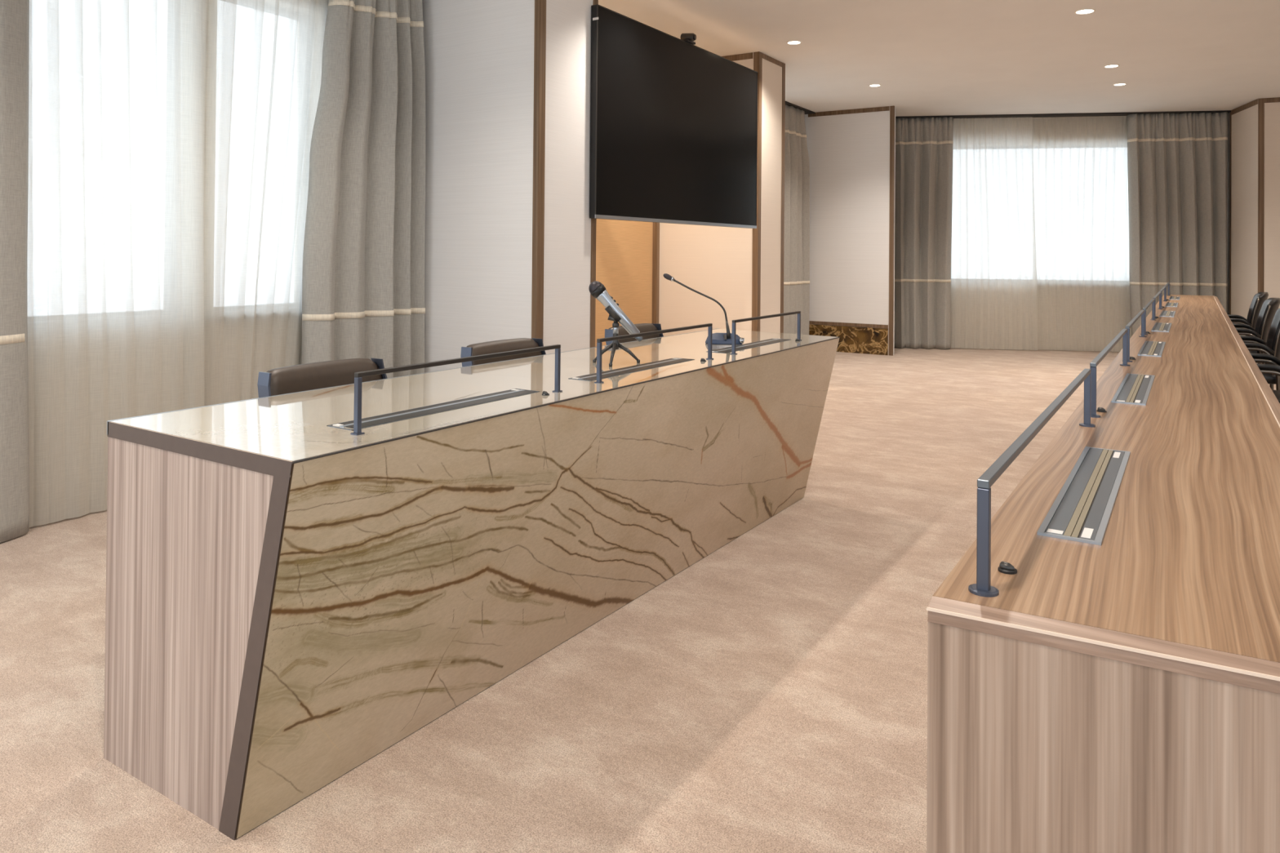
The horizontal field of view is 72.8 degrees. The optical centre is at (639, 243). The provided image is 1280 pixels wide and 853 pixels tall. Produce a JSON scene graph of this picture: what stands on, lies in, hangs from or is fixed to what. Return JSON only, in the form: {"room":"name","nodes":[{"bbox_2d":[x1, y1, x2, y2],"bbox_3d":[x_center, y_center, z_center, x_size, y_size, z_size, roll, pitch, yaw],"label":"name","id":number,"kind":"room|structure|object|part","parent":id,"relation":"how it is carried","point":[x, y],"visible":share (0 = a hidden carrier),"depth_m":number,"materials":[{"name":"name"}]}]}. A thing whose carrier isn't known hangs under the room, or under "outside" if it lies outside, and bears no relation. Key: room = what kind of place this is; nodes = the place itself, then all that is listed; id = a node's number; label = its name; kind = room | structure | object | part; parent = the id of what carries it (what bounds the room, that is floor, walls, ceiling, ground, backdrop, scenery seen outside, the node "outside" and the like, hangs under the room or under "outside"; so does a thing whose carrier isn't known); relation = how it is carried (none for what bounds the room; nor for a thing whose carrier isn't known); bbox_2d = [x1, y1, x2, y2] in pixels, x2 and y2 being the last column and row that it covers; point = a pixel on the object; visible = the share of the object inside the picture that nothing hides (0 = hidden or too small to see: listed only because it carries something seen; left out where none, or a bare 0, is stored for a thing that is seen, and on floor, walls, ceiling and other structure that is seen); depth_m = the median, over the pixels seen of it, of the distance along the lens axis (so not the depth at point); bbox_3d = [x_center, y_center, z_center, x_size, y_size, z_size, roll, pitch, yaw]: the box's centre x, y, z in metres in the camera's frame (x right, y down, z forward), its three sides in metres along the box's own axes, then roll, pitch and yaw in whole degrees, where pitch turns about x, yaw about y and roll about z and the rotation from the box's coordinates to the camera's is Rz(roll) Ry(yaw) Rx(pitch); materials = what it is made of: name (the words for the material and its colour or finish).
{"room":"conference room","nodes":[
{"label":"conference room","id":0,"kind":"room"},
{"bbox_2d":[422,0,592,373],"bbox_3d":[-0.846,-0.221,5.260,1.020,2.800,0.542,0,-1,33],"label":"wall","id":1,"kind":"structure","parent":0,"point":[479,54],"depth_m":5.00,"materials":[{"name":"paint"}]},
{"bbox_2d":[531,0,546,338],"bbox_3d":[-0.559,-0.223,4.783,0.036,2.800,0.058,0,-1,33],"label":"trim","id":2,"kind":"structure","parent":1,"relation":"attached to","point":[540,33],"depth_m":4.77,"materials":[{"name":"brown wood"}]},
{"bbox_2d":[590,0,598,347],"bbox_3d":[-0.285,-0.217,5.204,0.026,2.800,0.046,0,-1,33],"label":"trim","id":3,"kind":"structure","parent":1,"relation":"attached to","point":[593,270],"depth_m":5.19,"materials":[{"name":"brown wood"}]},
{"bbox_2d":[595,218,653,346],"bbox_3d":[-0.497,-0.205,6.729,0.030,2.800,2.330,0,-1,33],"label":"wall niche","id":4,"kind":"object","parent":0,"point":[624,248],"visible":0.08,"depth_m":7.29,"materials":[{"name":"paint"}]},
{"bbox_2d":[589,4,757,228],"bbox_3d":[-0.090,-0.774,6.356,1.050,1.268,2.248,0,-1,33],"label":"television","id":5,"kind":"object","parent":4,"relation":"attached to","point":[673,120],"visible":0.91,"depth_m":5.84,"materials":[{"name":"black plastic"}]},
{"bbox_2d":[680,32,696,44],"bbox_3d":[0.340,-1.444,6.089,0.111,0.075,0.110,0,-1,33],"label":"video camera","id":6,"kind":"object","parent":5,"relation":"on","point":[689,37],"visible":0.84,"depth_m":6.06,"materials":[{"name":"black plastic"}]},
{"bbox_2d":[0,347,1275,852],"bbox_3d":[1.959,1.258,4.663,7.500,0.120,16.400,0,-1,33],"label":"floor","id":7,"kind":"structure","parent":0,"point":[769,695],"depth_m":2.22,"materials":[{"name":"beige carpet"}]},
{"bbox_2d":[257,357,387,397],"bbox_3d":[-0.742,0.752,2.437,0.527,0.801,0.550,0,-1,33],"label":"office chair","id":8,"kind":"object","parent":7,"relation":"on","point":[320,375],"visible":0.06,"depth_m":2.53,"materials":[{"name":"brown leather"}]},
{"bbox_2d":[103,311,839,840],"bbox_3d":[-0.119,0.725,3.014,0.663,0.880,2.967,0,-1,33],"label":"reception desk","id":9,"kind":"object","parent":7,"relation":"on","point":[300,584],"visible":0.98,"depth_m":1.94,"materials":[{"name":"stone"}]},
{"bbox_3d":[-0.933,0.790,1.789,0.602,0.715,0.026,0,-1,33],"label":"panel","id":10,"kind":"part","parent":9,"relation":"part of","materials":[{"name":"beige wood"}]},
{"bbox_3d":[-0.909,0.773,1.775,0.657,0.749,0.030,0,-1,33],"label":"frame","id":11,"kind":"part","parent":9,"relation":"part of","materials":[{"name":"brown metal"}]},
{"bbox_3d":[-0.595,0.341,1.830,0.020,0.120,0.020,0,-1,33],"label":"post","id":12,"kind":"part","parent":9,"relation":"part of","materials":[{"name":"grey metal"}]},
{"bbox_3d":[-0.489,0.404,2.159,0.013,0.002,0.610,0,-1,33],"label":"hatch lid","id":13,"kind":"part","parent":9,"relation":"part of","materials":[{"name":"silver metal"}]},
{"bbox_3d":[-0.483,0.404,2.155,0.085,0.001,0.634,0,-1,33],"label":"hatch frame","id":14,"kind":"part","parent":9,"relation":"part of","materials":[{"name":"grey metal"}]},
{"bbox_2d":[542,391,549,395],"bbox_3d":[-0.255,0.403,2.348,0.021,0.011,0.021,0,-1,33],"label":"socket","id":15,"kind":"object","parent":9,"relation":"attached to","point":[544,393],"depth_m":2.34,"materials":[{"name":"black plastic"}]},
{"bbox_3d":[-0.228,0.349,2.405,0.020,0.120,0.020,0,-1,33],"label":"post","id":16,"kind":"part","parent":9,"relation":"part of","materials":[{"name":"grey metal"}]},
{"bbox_3d":[-0.121,0.351,2.574,0.020,0.120,0.020,0,-1,33],"label":"post","id":17,"kind":"part","parent":9,"relation":"part of","materials":[{"name":"grey metal"}]},
{"bbox_2d":[592,305,639,366],"bbox_3d":[-0.094,0.315,3.030,0.126,0.201,0.155,0,-1,42],"label":"microphone stand","id":18,"kind":"object","parent":9,"relation":"on","point":[613,316],"visible":0.97,"depth_m":3.05,"materials":[{"name":"grey metal"}]},
{"bbox_3d":[-0.128,0.381,3.054,0.080,0.068,0.015,1,-1,-18],"label":"leg","id":19,"kind":"part","parent":18,"relation":"part of","materials":[{"name":"grey metal"}]},
{"bbox_3d":[-0.094,0.381,2.995,0.015,0.069,0.125,0,-1,6],"label":"leg","id":20,"kind":"part","parent":18,"relation":"part of","materials":[{"name":"grey metal"}]},
{"bbox_2d":[588,280,643,341],"bbox_3d":[-0.085,0.238,3.068,0.193,0.213,0.055,0,-1,-1],"label":"handheld microphone","id":21,"kind":"object","parent":18,"relation":"on","point":[597,289],"visible":0.94,"depth_m":3.05,"materials":[{"name":"grey metal"}]},
{"bbox_2d":[588,280,602,293],"bbox_3d":[-0.155,0.154,3.069,0.050,0.046,0.052,0,-1,33],"label":"grille","id":22,"kind":"object","parent":21,"relation":"attached to","point":[595,287],"depth_m":3.05,"materials":[{"name":"grey metal"}]},
{"bbox_3d":[-0.086,0.304,3.068,0.028,0.135,0.028,0,-1,33],"label":"post","id":23,"kind":"part","parent":18,"relation":"part of","materials":[{"name":"grey metal"}]},
{"bbox_3d":[-0.041,0.382,3.054,0.086,0.068,0.015,0,-1,16],"label":"leg","id":24,"kind":"part","parent":18,"relation":"part of","materials":[{"name":"grey metal"}]},
{"bbox_3d":[-0.017,0.414,2.901,0.013,0.002,0.618,0,-1,33],"label":"hatch lid","id":25,"kind":"part","parent":9,"relation":"part of","materials":[{"name":"silver metal"}]},
{"bbox_3d":[-0.010,0.414,2.897,0.085,0.001,0.642,0,-1,33],"label":"hatch frame","id":26,"kind":"part","parent":9,"relation":"part of","materials":[{"name":"grey metal"}]},
{"bbox_2d":[662,273,744,344],"bbox_3d":[0.272,0.276,3.730,0.347,0.298,0.121,0,-1,2],"label":"gooseneck microphone","id":27,"kind":"object","parent":9,"relation":"on","point":[717,338],"visible":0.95,"depth_m":3.69,"materials":[{"name":"blue plastic"}]},
{"bbox_2d":[725,320,730,338],"bbox_3d":[0.377,0.367,3.700,0.022,0.083,0.020,0,-1,33],"label":"microphone stem","id":28,"kind":"object","parent":27,"relation":"attached to","point":[728,335],"depth_m":3.69,"materials":[{"name":"grey metal"}]},
{"bbox_3d":[0.255,0.360,3.164,0.020,0.120,0.020,0,-1,33],"label":"post","id":29,"kind":"part","parent":9,"relation":"part of","materials":[{"name":"grey metal"}]},
{"bbox_3d":[0.359,0.362,3.328,0.020,0.120,0.020,0,-1,33],"label":"post","id":30,"kind":"part","parent":9,"relation":"part of","materials":[{"name":"grey metal"}]},
{"bbox_3d":[0.463,0.425,3.654,0.013,0.002,0.626,0,-1,33],"label":"hatch lid","id":31,"kind":"part","parent":9,"relation":"part of","materials":[{"name":"silver metal"}]},
{"bbox_3d":[0.469,0.425,3.650,0.085,0.001,0.650,0,-1,33],"label":"hatch frame","id":32,"kind":"part","parent":9,"relation":"part of","materials":[{"name":"grey metal"}]},
{"bbox_3d":[0.710,0.370,3.878,0.020,0.120,0.020,0,-1,33],"label":"post","id":33,"kind":"part","parent":9,"relation":"part of","materials":[{"name":"grey metal"}]},
{"bbox_2d":[460,337,546,367],"bbox_3d":[-0.318,0.762,3.103,0.527,0.801,0.550,0,-1,33],"label":"office chair","id":34,"kind":"object","parent":7,"relation":"on","point":[510,344],"visible":0.06,"depth_m":3.21,"materials":[{"name":"brown leather"}]},
{"bbox_2d":[604,323,663,345],"bbox_3d":[0.160,0.773,3.853,0.527,0.801,0.550,0,-1,33],"label":"office chair","id":35,"kind":"object","parent":7,"relation":"on","point":[642,327],"visible":0.08,"depth_m":4.02,"materials":[{"name":"brown leather"}]},
{"bbox_2d":[926,282,1279,852],"bbox_3d":[3.015,0.768,4.785,0.449,0.880,9.332,0,-1,33],"label":"desk","id":36,"kind":"object","parent":7,"relation":"on","point":[1104,651],"visible":1,"depth_m":0.96,"materials":[{"name":"brown wood"}]},
{"bbox_3d":[0.398,0.342,1.005,0.033,0.120,0.033,0,-1,33],"label":"post","id":37,"kind":"part","parent":36,"relation":"part of","materials":[{"name":"grey metal"}]},
{"bbox_2d":[997,561,1017,574],"bbox_3d":[0.453,0.398,1.070,0.022,0.011,0.022,0,-1,33],"label":"socket","id":38,"kind":"object","parent":36,"relation":"attached to","point":[1003,567],"depth_m":1.06,"materials":[{"name":"black plastic"}]},
{"bbox_3d":[0.580,0.402,1.214,0.020,0.001,0.016,0,-1,33],"label":"label plate","id":39,"kind":"part","parent":36,"relation":"part of","materials":[{"name":"white plastic"}]},
{"bbox_3d":[0.744,0.407,1.471,0.023,0.003,0.633,0,-1,33],"label":"hatch lid","id":40,"kind":"part","parent":36,"relation":"part of","materials":[{"name":"grey metal"}]},
{"bbox_3d":[0.760,0.407,1.461,0.079,0.004,0.646,0,-1,33],"label":"hatch frame","id":41,"kind":"part","parent":36,"relation":"part of","materials":[{"name":"silver metal"}]},
{"bbox_3d":[1.024,0.356,1.987,0.033,0.120,0.033,0,-1,33],"label":"post","id":42,"kind":"part","parent":36,"relation":"part of","materials":[{"name":"grey metal"}]},
{"bbox_3d":[0.622,0.402,1.208,0.012,0.001,0.048,0,-1,33],"label":"label plate","id":43,"kind":"part","parent":36,"relation":"part of","materials":[{"name":"white plastic"}]},
{"bbox_3d":[1.097,0.358,2.103,0.033,0.120,0.033,0,-1,33],"label":"post","id":44,"kind":"part","parent":36,"relation":"part of","materials":[{"name":"grey metal"}]},
{"bbox_2d":[1096,407,1106,412],"bbox_3d":[1.152,0.414,2.168,0.022,0.011,0.022,0,-1,33],"label":"socket","id":45,"kind":"object","parent":36,"relation":"attached to","point":[1100,409],"depth_m":2.16,"materials":[{"name":"black plastic"}]},
{"bbox_3d":[0.778,0.408,1.449,0.018,0.003,0.633,0,-1,33],"label":"hatch lid","id":46,"kind":"part","parent":36,"relation":"part of","materials":[{"name":"grey metal"}]},
{"bbox_3d":[0.524,0.788,0.875,0.451,0.728,0.030,0,-1,29],"label":"panel","id":47,"kind":"part","parent":36,"relation":"part of","materials":[{"name":"brown wood"}]},
{"bbox_3d":[0.924,0.409,1.683,0.010,0.001,0.055,0,-1,33],"label":"label plate","id":48,"kind":"part","parent":36,"relation":"part of","materials":[{"name":"white plastic"}]},
{"bbox_3d":[1.723,0.372,3.085,0.033,0.120,0.033,0,-1,33],"label":"post","id":49,"kind":"part","parent":36,"relation":"part of","materials":[{"name":"grey metal"}]},
{"bbox_3d":[1.442,0.423,2.567,0.023,0.003,0.633,0,-1,33],"label":"hatch lid","id":50,"kind":"part","parent":36,"relation":"part of","materials":[{"name":"grey metal"}]},
{"bbox_3d":[1.797,0.373,3.201,0.033,0.120,0.033,0,-1,33],"label":"post","id":51,"kind":"part","parent":36,"relation":"part of","materials":[{"name":"grey metal"}]},
{"bbox_3d":[1.458,0.423,2.557,0.079,0.004,0.646,0,-1,33],"label":"hatch frame","id":52,"kind":"part","parent":36,"relation":"part of","materials":[{"name":"silver metal"}]},
{"bbox_3d":[1.476,0.423,2.545,0.018,0.003,0.633,0,-1,33],"label":"hatch lid","id":53,"kind":"part","parent":36,"relation":"part of","materials":[{"name":"grey metal"}]},
{"bbox_3d":[2.423,0.387,4.183,0.033,0.120,0.033,0,-1,33],"label":"post","id":54,"kind":"part","parent":36,"relation":"part of","materials":[{"name":"grey metal"}]},
{"bbox_3d":[2.496,0.389,4.299,0.033,0.120,0.033,0,-1,33],"label":"post","id":55,"kind":"part","parent":36,"relation":"part of","materials":[{"name":"grey metal"}]},
{"bbox_3d":[2.140,0.439,3.663,0.023,0.003,0.633,0,-1,33],"label":"hatch lid","id":56,"kind":"part","parent":36,"relation":"part of","materials":[{"name":"grey metal"}]},
{"bbox_3d":[2.156,0.438,3.652,0.079,0.004,0.646,0,-1,33],"label":"hatch frame","id":57,"kind":"part","parent":36,"relation":"part of","materials":[{"name":"silver metal"}]},
{"bbox_3d":[3.122,0.403,5.281,0.033,0.120,0.033,0,-1,33],"label":"post","id":58,"kind":"part","parent":36,"relation":"part of","materials":[{"name":"grey metal"}]},
{"bbox_3d":[2.838,0.454,4.758,0.023,0.003,0.633,0,-1,33],"label":"hatch lid","id":59,"kind":"part","parent":36,"relation":"part of","materials":[{"name":"grey metal"}]},
{"bbox_3d":[2.174,0.439,3.641,0.018,0.003,0.633,0,-1,33],"label":"hatch lid","id":60,"kind":"part","parent":36,"relation":"part of","materials":[{"name":"grey metal"}]},
{"bbox_3d":[3.822,0.419,6.379,0.033,0.120,0.033,0,-1,33],"label":"post","id":61,"kind":"part","parent":36,"relation":"part of","materials":[{"name":"grey metal"}]},
{"bbox_3d":[2.854,0.454,4.748,0.079,0.004,0.646,0,-1,33],"label":"hatch frame","id":62,"kind":"part","parent":36,"relation":"part of","materials":[{"name":"silver metal"}]},
{"bbox_3d":[4.521,0.434,7.477,0.033,0.120,0.033,0,-1,33],"label":"post","id":63,"kind":"part","parent":36,"relation":"part of","materials":[{"name":"grey metal"}]},
{"bbox_3d":[3.536,0.470,5.854,0.023,0.003,0.633,0,-1,33],"label":"hatch lid","id":64,"kind":"part","parent":36,"relation":"part of","materials":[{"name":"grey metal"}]},
{"bbox_3d":[2.872,0.454,4.737,0.018,0.003,0.633,0,-1,33],"label":"hatch lid","id":65,"kind":"part","parent":36,"relation":"part of","materials":[{"name":"grey metal"}]},
{"bbox_3d":[3.552,0.470,5.844,0.079,0.004,0.646,0,-1,33],"label":"hatch frame","id":66,"kind":"part","parent":36,"relation":"part of","materials":[{"name":"silver metal"}]},
{"bbox_2d":[1227,292,1268,336],"bbox_3d":[4.938,0.820,7.277,0.533,0.848,0.550,0,-1,33],"label":"office chair","id":67,"kind":"object","parent":7,"relation":"on","point":[1258,300],"visible":0.35,"depth_m":7.02,"materials":[{"name":"black leather"}]},
{"bbox_3d":[4.766,0.934,7.075,0.425,0.613,0.021,0,-1,33],"label":"frame","id":68,"kind":"part","parent":67,"relation":"part of","materials":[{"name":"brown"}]},
{"bbox_3d":[5.103,0.602,7.175,0.146,0.410,0.440,0,-1,33],"label":"backrest","id":69,"kind":"part","parent":67,"relation":"part of","materials":[{"name":"black leather"}]},
{"bbox_2d":[1232,297,1279,364],"bbox_3d":[4.304,0.806,6.282,0.533,0.848,0.550,0,-1,33],"label":"office chair","id":70,"kind":"object","parent":7,"relation":"on","point":[1268,308],"visible":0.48,"depth_m":6.03,"materials":[{"name":"black leather"}]},
{"bbox_3d":[4.132,0.920,6.080,0.425,0.613,0.021,0,-1,33],"label":"frame","id":71,"kind":"part","parent":70,"relation":"part of","materials":[{"name":"silver metal"}]},
{"bbox_3d":[4.263,0.799,6.309,0.435,0.065,0.440,0,-1,33],"label":"seat","id":72,"kind":"part","parent":70,"relation":"part of","materials":[{"name":"black leather"}]},
{"bbox_3d":[4.469,0.587,6.180,0.146,0.410,0.440,0,-1,33],"label":"backrest","id":73,"kind":"part","parent":70,"relation":"part of","materials":[{"name":"black leather"}]},
{"bbox_2d":[1240,307,1279,390],"bbox_3d":[3.670,0.792,5.287,0.533,0.848,0.550,0,-1,33],"label":"office chair","id":74,"kind":"object","parent":7,"relation":"on","point":[1272,347],"visible":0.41,"depth_m":5.04,"materials":[{"name":"black leather"}]},
{"bbox_3d":[3.779,0.912,5.526,0.425,0.613,0.021,0,-1,33],"label":"frame","id":75,"kind":"part","parent":74,"relation":"part of","materials":[{"name":"silver metal"}]},
{"bbox_3d":[3.498,0.906,5.085,0.425,0.613,0.021,0,-1,33],"label":"frame","id":76,"kind":"part","parent":74,"relation":"part of","materials":[{"name":"silver metal"}]},
{"bbox_3d":[3.629,0.785,5.313,0.435,0.065,0.440,0,-1,33],"label":"seat","id":77,"kind":"part","parent":74,"relation":"part of","materials":[{"name":"black leather"}]},
{"bbox_3d":[3.835,0.573,5.185,0.146,0.410,0.440,0,-1,33],"label":"backrest","id":78,"kind":"part","parent":74,"relation":"part of","materials":[{"name":"black leather"}]},
{"bbox_2d":[1250,353,1279,403],"bbox_3d":[3.036,0.778,4.292,0.533,0.848,0.550,0,-1,33],"label":"office chair","id":79,"kind":"object","parent":7,"relation":"on","point":[1273,367],"visible":0.22,"depth_m":4.34,"materials":[{"name":"black leather"}]},
{"bbox_3d":[3.145,0.898,4.531,0.425,0.613,0.021,0,-1,33],"label":"frame","id":80,"kind":"part","parent":79,"relation":"part of","materials":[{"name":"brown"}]},
{"bbox_3d":[2.864,0.892,4.089,0.425,0.613,0.021,0,-1,33],"label":"frame","id":81,"kind":"part","parent":79,"relation":"part of","materials":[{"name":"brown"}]},
{"bbox_3d":[2.995,0.771,4.318,0.435,0.065,0.440,0,-1,33],"label":"seat","id":82,"kind":"part","parent":79,"relation":"part of","materials":[{"name":"black leather"}]},
{"bbox_2d":[658,52,782,336],"bbox_3d":[0.683,-0.187,7.660,1.020,2.800,0.530,0,-1,33],"label":"wall pier","id":83,"kind":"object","parent":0,"point":[715,262],"visible":0.29,"depth_m":7.40,"materials":[{"name":"beige paint"}]},
{"bbox_2d":[652,222,659,323],"bbox_3d":[0.143,-0.166,7.663,0.044,2.748,0.044,0,-1,33],"label":"trim","id":84,"kind":"structure","parent":83,"relation":"attached to","point":[655,242],"depth_m":7.64,"materials":[{"name":"brown wood"}]},
{"bbox_2d":[721,52,752,61],"bbox_3d":[0.545,-1.565,7.450,0.925,0.049,0.006,0,-1,33],"label":"trim","id":85,"kind":"structure","parent":83,"relation":"attached to","point":[746,55],"depth_m":7.26,"materials":[{"name":"brown wood"}]},
{"bbox_2d":[751,51,762,331],"bbox_3d":[0.967,-0.189,7.192,0.051,2.800,0.056,0,-1,33],"label":"trim","id":86,"kind":"structure","parent":83,"relation":"attached to","point":[757,55],"depth_m":7.17,"materials":[{"name":"brown wood"}]},
{"bbox_2d":[762,53,782,66],"bbox_3d":[1.128,-1.565,7.397,0.006,0.039,0.420,0,-1,33],"label":"trim","id":87,"kind":"structure","parent":83,"relation":"attached to","point":[768,58],"depth_m":7.39,"materials":[{"name":"brown wood"}]},
{"bbox_2d":[780,62,785,333],"bbox_3d":[1.238,-0.183,7.595,0.026,2.800,0.056,0,-1,33],"label":"trim","id":88,"kind":"structure","parent":83,"relation":"attached to","point":[784,64],"depth_m":7.58,"materials":[{"name":"brown wood"}]},
{"bbox_2d":[804,106,895,355],"bbox_3d":[2.343,-0.151,10.086,1.212,2.800,0.074,0,-1,33],"label":"wall pier","id":89,"kind":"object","parent":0,"point":[849,153],"visible":0.64,"depth_m":10.00,"materials":[{"name":"paint"}]},
{"bbox_2d":[808,324,888,355],"bbox_3d":[2.374,1.098,9.998,0.965,0.300,0.010,0,-1,33],"label":"baseboard","id":90,"kind":"object","parent":89,"relation":"attached to","point":[868,340],"visible":0.64,"depth_m":9.92,"materials":[{"name":"stone"}]},
{"bbox_2d":[808,320,888,328],"bbox_3d":[2.377,0.927,10.002,0.965,0.038,0.006,0,-1,33],"label":"trim","id":91,"kind":"structure","parent":89,"relation":"attached to","point":[862,325],"depth_m":9.98,"materials":[{"name":"brown wood"}]},
{"bbox_2d":[808,106,889,116],"bbox_3d":[2.398,-1.526,10.024,0.965,0.049,0.006,0,-1,33],"label":"trim","id":92,"kind":"structure","parent":89,"relation":"attached to","point":[885,108],"depth_m":10.00,"materials":[{"name":"brown wood"}]},
{"bbox_2d":[888,105,894,355],"bbox_3d":[2.824,-0.150,9.745,0.046,2.800,0.026,0,-1,33],"label":"trim","id":93,"kind":"structure","parent":89,"relation":"attached to","point":[891,108],"depth_m":9.73,"materials":[{"name":"brown wood"}]},
{"bbox_2d":[598,0,1279,116],"bbox_3d":[1.984,-1.662,4.689,7.500,0.120,16.400,0,-1,33],"label":"ceiling","id":94,"kind":"structure","parent":0,"point":[926,57],"depth_m":6.98,"materials":[{"name":"paint"}]},
{"bbox_2d":[786,40,801,44],"bbox_3d":[1.214,-1.587,6.838,0.118,0.006,0.118,0,-1,33],"label":"recessed light","id":95,"kind":"object","parent":94,"relation":"in","point":[793,42],"visible":1,"depth_m":6.82,"materials":[{"name":"beige"}]},
{"bbox_2d":[785,101,815,114],"bbox_3d":[1.318,-1.559,9.273,0.230,0.014,2.420,0,-1,33],"label":"track","id":96,"kind":"object","parent":94,"relation":"attached to","point":[806,111],"visible":0.21,"depth_m":9.89,"materials":[{"name":"black metal"}]},
{"bbox_2d":[783,104,809,334],"bbox_3d":[1.751,-0.153,9.831,0.109,2.776,0.861,0,-1,33],"label":"drape","id":97,"kind":"object","parent":96,"relation":"hanging from","point":[797,166],"visible":0.69,"depth_m":9.76,"materials":[{"name":"beige fabric"}]},
{"bbox_2d":[868,84,880,86],"bbox_3d":[2.314,-1.562,8.556,0.118,0.006,0.118,0,-1,33],"label":"recessed light","id":98,"kind":"object","parent":94,"relation":"in","point":[870,85],"visible":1,"depth_m":8.54,"materials":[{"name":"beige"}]},
{"bbox_2d":[895,110,1231,118],"bbox_3d":[4.791,-1.521,10.279,3.940,0.014,0.180,0,-1,10],"label":"track","id":99,"kind":"object","parent":94,"relation":"attached to","point":[1126,113],"visible":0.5,"depth_m":10.22,"materials":[{"name":"black wood"}]},
{"bbox_2d":[893,116,953,349],"bbox_3d":[3.293,-0.134,10.476,0.941,2.776,0.164,0,-1,10],"label":"drape","id":100,"kind":"object","parent":99,"relation":"hanging from","point":[923,195],"visible":0.79,"depth_m":10.44,"materials":[{"name":"beige fabric"}]},
{"bbox_2d":[950,116,1037,350],"bbox_3d":[4.206,-0.128,10.409,1.080,2.774,0.035,0,-1,10],"label":"sheer curtain","id":101,"kind":"object","parent":99,"relation":"hanging from","point":[994,291],"visible":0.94,"depth_m":10.40,"materials":[{"name":"white fabric"}]},
{"bbox_2d":[1032,115,1131,351],"bbox_3d":[5.267,-0.120,10.297,1.150,2.774,0.035,0,-1,10],"label":"sheer curtain","id":102,"kind":"object","parent":99,"relation":"hanging from","point":[1081,173],"visible":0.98,"depth_m":10.30,"materials":[{"name":"white fabric"}]},
{"bbox_2d":[1127,111,1227,336],"bbox_3d":[6.183,-0.114,9.961,1.051,2.776,0.172,0,-1,10],"label":"drape","id":103,"kind":"object","parent":99,"relation":"hanging from","point":[1177,163],"visible":0.76,"depth_m":9.96,"materials":[{"name":"beige fabric"}]},
{"bbox_2d":[1074,8,1095,13],"bbox_3d":[3.022,-1.580,5.899,0.130,0.006,0.130,0,-1,33],"label":"recessed light","id":104,"kind":"object","parent":94,"relation":"in","point":[1086,11],"visible":1,"depth_m":5.88,"materials":[{"name":"beige"}]},
{"bbox_2d":[1103,64,1119,67],"bbox_3d":[4.123,-1.556,7.593,0.123,0.006,0.123,0,-1,33],"label":"recessed light","id":105,"kind":"object","parent":94,"relation":"in","point":[1108,65],"visible":1,"depth_m":7.58,"materials":[{"name":"beige"}]},
{"bbox_2d":[1112,83,1126,85],"bbox_3d":[4.642,-1.544,8.401,0.118,0.006,0.118,0,-1,33],"label":"recessed light","id":106,"kind":"object","parent":94,"relation":"in","point":[1115,84],"visible":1,"depth_m":8.39,"materials":[{"name":"beige"}]},
{"bbox_3d":[-2.092,-1.635,3.995,0.150,0.014,2.950,0,-1,33],"label":"track","id":107,"kind":"object","parent":94,"relation":"attached to","visible":0},
{"bbox_2d":[0,0,29,542],"bbox_3d":[-2.622,-0.250,3.079,0.088,2.776,0.875,0,-1,33],"label":"drape","id":108,"kind":"object","parent":107,"relation":"hanging from","point":[14,14],"visible":1,"depth_m":3.37,"materials":[{"name":"beige fabric"}]},
{"bbox_2d":[26,0,204,527],"bbox_3d":[-2.297,-0.242,3.738,0.033,2.774,0.930,0,-1,33],"label":"sheer curtain","id":109,"kind":"object","parent":107,"relation":"hanging from","point":[115,253],"visible":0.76,"depth_m":3.74,"materials":[{"name":"white fabric"}]},
{"bbox_2d":[202,0,328,406],"bbox_3d":[-1.911,-0.232,4.458,0.032,2.774,0.940,0,-1,33],"label":"sheer curtain","id":110,"kind":"object","parent":107,"relation":"hanging from","point":[262,60],"visible":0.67,"depth_m":4.40,"materials":[{"name":"white fabric"}]},
{"bbox_2d":[302,0,425,377],"bbox_3d":[-1.494,-0.224,4.865,0.142,2.776,0.805,0,-1,33],"label":"drape","id":111,"kind":"object","parent":107,"relation":"hanging from","point":[363,271],"visible":0.82,"depth_m":4.85,"materials":[{"name":"beige fabric"}]},
{"bbox_2d":[1032,115,1127,351],"bbox_3d":[4.535,-0.128,10.604,5.400,2.800,0.220,0,-1,10],"label":"wall","id":112,"kind":"structure","parent":0,"point":[1093,116],"depth_m":10.38,"materials":[{"name":"beige paint"}]},
{"bbox_2d":[1226,97,1279,335],"bbox_3d":[7.578,-0.113,9.427,2.350,2.800,1.760,0,-1,33],"label":"wall","id":113,"kind":"structure","parent":0,"point":[1244,152],"depth_m":9.27,"materials":[{"name":"beige paint"}]},
{"bbox_2d":[1229,115,1231,314],"bbox_3d":[6.697,-0.088,9.850,0.006,2.744,0.028,0,-1,17],"label":"trim","id":114,"kind":"structure","parent":113,"relation":"attached to","point":[1230,115],"depth_m":9.85,"materials":[{"name":"brown wood"}]},
{"bbox_2d":[1230,98,1257,115],"bbox_3d":[6.598,-1.492,9.496,0.006,0.054,0.798,0,-1,17],"label":"trim","id":115,"kind":"structure","parent":113,"relation":"attached to","point":[1255,102],"depth_m":9.46,"materials":[{"name":"brown wood"}]},
{"bbox_2d":[1257,97,1264,364],"bbox_3d":[6.490,-0.124,9.076,0.052,2.799,0.006,0,-1,27],"label":"trim","id":116,"kind":"structure","parent":113,"relation":"attached to","point":[1260,101],"depth_m":9.08,"materials":[{"name":"brown wood"}]},
{"bbox_2d":[1264,97,1279,102],"bbox_3d":[7.369,-1.496,8.654,1.888,0.049,0.006,0,-1,27],"label":"trim","id":117,"kind":"structure","parent":113,"relation":"attached to","point":[1275,99],"depth_m":9.04,"materials":[{"name":"brown wood"}]}
]}

